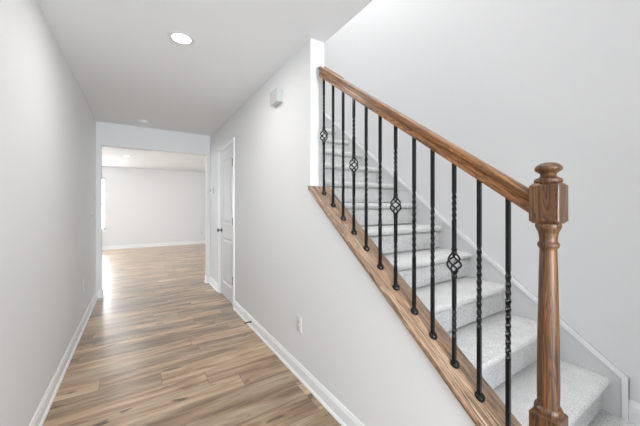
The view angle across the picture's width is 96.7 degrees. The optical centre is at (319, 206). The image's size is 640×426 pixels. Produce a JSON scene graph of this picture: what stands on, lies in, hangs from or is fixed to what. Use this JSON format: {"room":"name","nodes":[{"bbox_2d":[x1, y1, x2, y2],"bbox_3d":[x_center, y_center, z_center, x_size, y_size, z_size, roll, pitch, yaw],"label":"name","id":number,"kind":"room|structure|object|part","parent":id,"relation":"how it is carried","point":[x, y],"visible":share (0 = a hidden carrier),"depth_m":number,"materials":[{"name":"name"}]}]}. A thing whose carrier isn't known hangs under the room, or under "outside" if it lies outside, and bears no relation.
{"room":"entrance hallway","nodes":[
{"label":"entrance hallway","id":0,"kind":"room"},
{"bbox_2d":[0,0,95,425],"bbox_3d":[-0.935,0.045,0.451,0.115,2.440,8.168,0,0,-33],"label":"wall","id":1,"kind":"structure","parent":0,"point":[48,126],"depth_m":1.62,"materials":[{"name":"white paint"}]},
{"bbox_2d":[29,292,97,425],"bbox_3d":[-0.877,1.214,0.488,0.024,0.102,8.168,0,0,-33],"label":"baseboard","id":2,"kind":"structure","parent":1,"relation":"attached to","point":[40,415],"depth_m":2.05,"materials":[{"name":"white paint"}]},
{"bbox_2d":[96,121,209,290],"bbox_3d":[-2.544,0.045,4.343,8.600,2.440,0.122,0,0,-33],"label":"wall","id":3,"kind":"structure","parent":0,"point":[111,135],"depth_m":4.21,"materials":[{"name":"white paint"}]},
{"bbox_2d":[96,290,101,297],"bbox_3d":[-3.053,1.214,3.930,0.071,0.102,0.024,0,0,-33],"label":"baseboard","id":4,"kind":"structure","parent":3,"relation":"attached to","point":[99,293],"depth_m":3.93,"materials":[{"name":"white paint"}]},
{"bbox_2d":[102,166,204,245],"bbox_3d":[-5.463,0.045,8.899,8.600,2.440,0.120,0,0,-33],"label":"wall","id":5,"kind":"structure","parent":0,"point":[144,206],"depth_m":8.95,"materials":[{"name":"white paint"}]},
{"bbox_2d":[102,178,106,230],"bbox_3d":[-7.107,-0.065,7.813,2.020,1.540,0.115,0,0,-33],"label":"window","id":6,"kind":"structure","parent":5,"relation":"in","point":[103,179],"depth_m":8.32,"materials":[{"name":"white paint"}]},
{"bbox_3d":[-6.711,-0.075,8.103,0.890,1.430,0.006,0,0,-33],"label":"pane","id":7,"kind":"part","parent":6,"relation":"part of","materials":[{"name":"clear glass"}]},
{"bbox_2d":[102,240,204,249],"bbox_3d":[-5.424,1.214,8.838,8.600,0.102,0.024,0,0,-33],"label":"baseboard","id":8,"kind":"structure","parent":5,"relation":"attached to","point":[201,241],"depth_m":8.93,"materials":[{"name":"white paint"}]},
{"bbox_2d":[43,243,340,425],"bbox_3d":[-1.768,1.325,3.131,8.800,0.120,13.780,0,0,-33],"label":"floor","id":9,"kind":"structure","parent":0,"point":[161,346],"depth_m":2.34,"materials":[{"name":"brown wood"}]},
{"bbox_2d":[324,113,638,425],"bbox_3d":[0.166,-0.275,2.610,1.095,3.080,5.715,0,0,-33],"label":"staircase","id":10,"kind":"structure","parent":9,"relation":"on","point":[594,391],"depth_m":1.74,"materials":[{"name":"grey carpet"}]},
{"bbox_2d":[308,66,567,425],"bbox_3d":[0.365,0.052,1.438,0.180,2.056,1.384,0,0,-33],"label":"stair railing","id":11,"kind":"object","parent":10,"relation":"on","point":[545,200],"visible":1,"depth_m":1.14,"materials":[{"name":"brown wood"}]},
{"bbox_2d":[320,130,327,140],"bbox_3d":[0.026,-0.486,1.954,0.055,0.086,0.055,0,0,3],"label":"basket","id":12,"kind":"object","parent":11,"relation":"on","point":[323,131],"depth_m":1.94,"materials":[{"name":"black metal"}]},
{"bbox_2d":[349,158,358,170],"bbox_3d":[0.200,-0.245,1.683,0.055,0.086,0.055,0,0,3],"label":"basket","id":13,"kind":"object","parent":11,"relation":"on","point":[357,166],"depth_m":1.67,"materials":[{"name":"black metal"}]},
{"bbox_2d":[390,198,401,212],"bbox_3d":[0.375,-0.004,1.410,0.055,0.086,0.055,0,0,3],"label":"basket","id":14,"kind":"object","parent":11,"relation":"on","point":[399,204],"depth_m":1.40,"materials":[{"name":"black metal"}]},
{"bbox_3d":[0.350,-0.475,1.449,0.055,0.060,1.607,0,36,-33],"label":"handrail","id":15,"kind":"part","parent":11,"relation":"part of","materials":[{"name":"brown wood"}]},
{"bbox_2d":[446,254,461,272],"bbox_3d":[0.542,0.228,1.149,0.055,0.086,0.055,0,0,3],"label":"basket","id":16,"kind":"object","parent":11,"relation":"on","point":[456,270],"depth_m":1.14,"materials":[{"name":"black metal"}]},
{"bbox_2d":[36,0,372,171],"bbox_3d":[-1.773,-1.325,3.139,8.800,0.300,13.800,0,0,-33],"label":"ceiling","id":17,"kind":"structure","parent":0,"point":[121,56],"depth_m":2.18,"materials":[{"name":"white paint"}]},
{"bbox_2d":[137,120,148,124],"bbox_3d":[-2.441,-1.157,3.923,0.144,0.036,0.144,0,0,-33],"label":"smoke detector","id":18,"kind":"object","parent":17,"relation":"attached to","point":[143,122],"visible":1,"depth_m":3.88,"materials":[{"name":"white plastic"}]},
{"bbox_2d":[167,30,194,44],"bbox_3d":[-0.965,-1.171,1.984,0.176,0.007,0.176,0,0,-33],"label":"recessed light","id":19,"kind":"object","parent":17,"relation":"in","point":[180,37],"visible":1,"depth_m":1.97,"materials":[{"name":"white plastic"}]},
{"bbox_2d":[324,66,343,78],"bbox_3d":[-0.298,-1.498,2.642,0.080,1.237,1.600,0,0,-33],"label":"wall handrail","id":20,"kind":"object","parent":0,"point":[324,66],"visible":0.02,"depth_m":2.06,"materials":[{"name":"brown wood"}]},
{"bbox_2d":[210,38,475,425],"bbox_3d":[-0.546,0.045,2.839,0.115,2.440,4.566,0,0,-33],"label":"wall","id":21,"kind":"structure","parent":0,"point":[291,261],"depth_m":2.03,"materials":[{"name":"white paint"}]},
{"bbox_2d":[209,277,217,291],"bbox_3d":[-1.672,1.214,4.468,0.024,0.102,0.607,0,0,-33],"label":"baseboard","id":22,"kind":"structure","parent":21,"relation":"attached to","point":[212,282],"depth_m":4.43,"materials":[{"name":"white paint"}]},
{"bbox_2d":[217,137,234,307],"bbox_3d":[-1.252,0.204,3.884,0.175,2.122,0.815,0,0,-33],"label":"door","id":23,"kind":"structure","parent":21,"relation":"in","point":[226,152],"depth_m":3.88,"materials":[{"name":"white paint"}]},
{"bbox_2d":[270,87,282,106],"bbox_3d":[-0.372,-0.925,2.412,0.052,0.114,0.152,0,0,-33],"label":"door chime","id":24,"kind":"object","parent":21,"relation":"attached to","point":[276,96],"visible":1,"depth_m":2.36,"materials":[{"name":"white plastic"}]},
{"bbox_2d":[233,301,364,425],"bbox_3d":[-0.217,1.214,2.197,0.024,0.102,3.125,0,0,-33],"label":"baseboard","id":25,"kind":"structure","parent":21,"relation":"attached to","point":[330,402],"depth_m":2.03,"materials":[{"name":"white paint"}]},
{"bbox_2d":[297,315,301,332],"bbox_3d":[-0.155,0.873,2.114,0.009,0.116,0.070,0,0,-33],"label":"wall outlet","id":26,"kind":"object","parent":21,"relation":"attached to","point":[299,319],"visible":1,"depth_m":2.10,"materials":[{"name":"white plastic"}]},
{"bbox_2d":[324,0,639,403],"bbox_3d":[1.336,-1.335,1.905,0.115,5.200,8.168,0,0,-33],"label":"wall","id":27,"kind":"structure","parent":0,"point":[518,86],"depth_m":1.81,"materials":[{"name":"white paint"}]},
{"bbox_2d":[629,400,639,425],"bbox_3d":[1.862,1.030,0.966,0.012,0.102,1.118,0,0,-33],"label":"baseboard","id":28,"kind":"structure","parent":27,"relation":"attached to","point":[634,408],"depth_m":1.42,"materials":[{"name":"white paint"}]}
]}

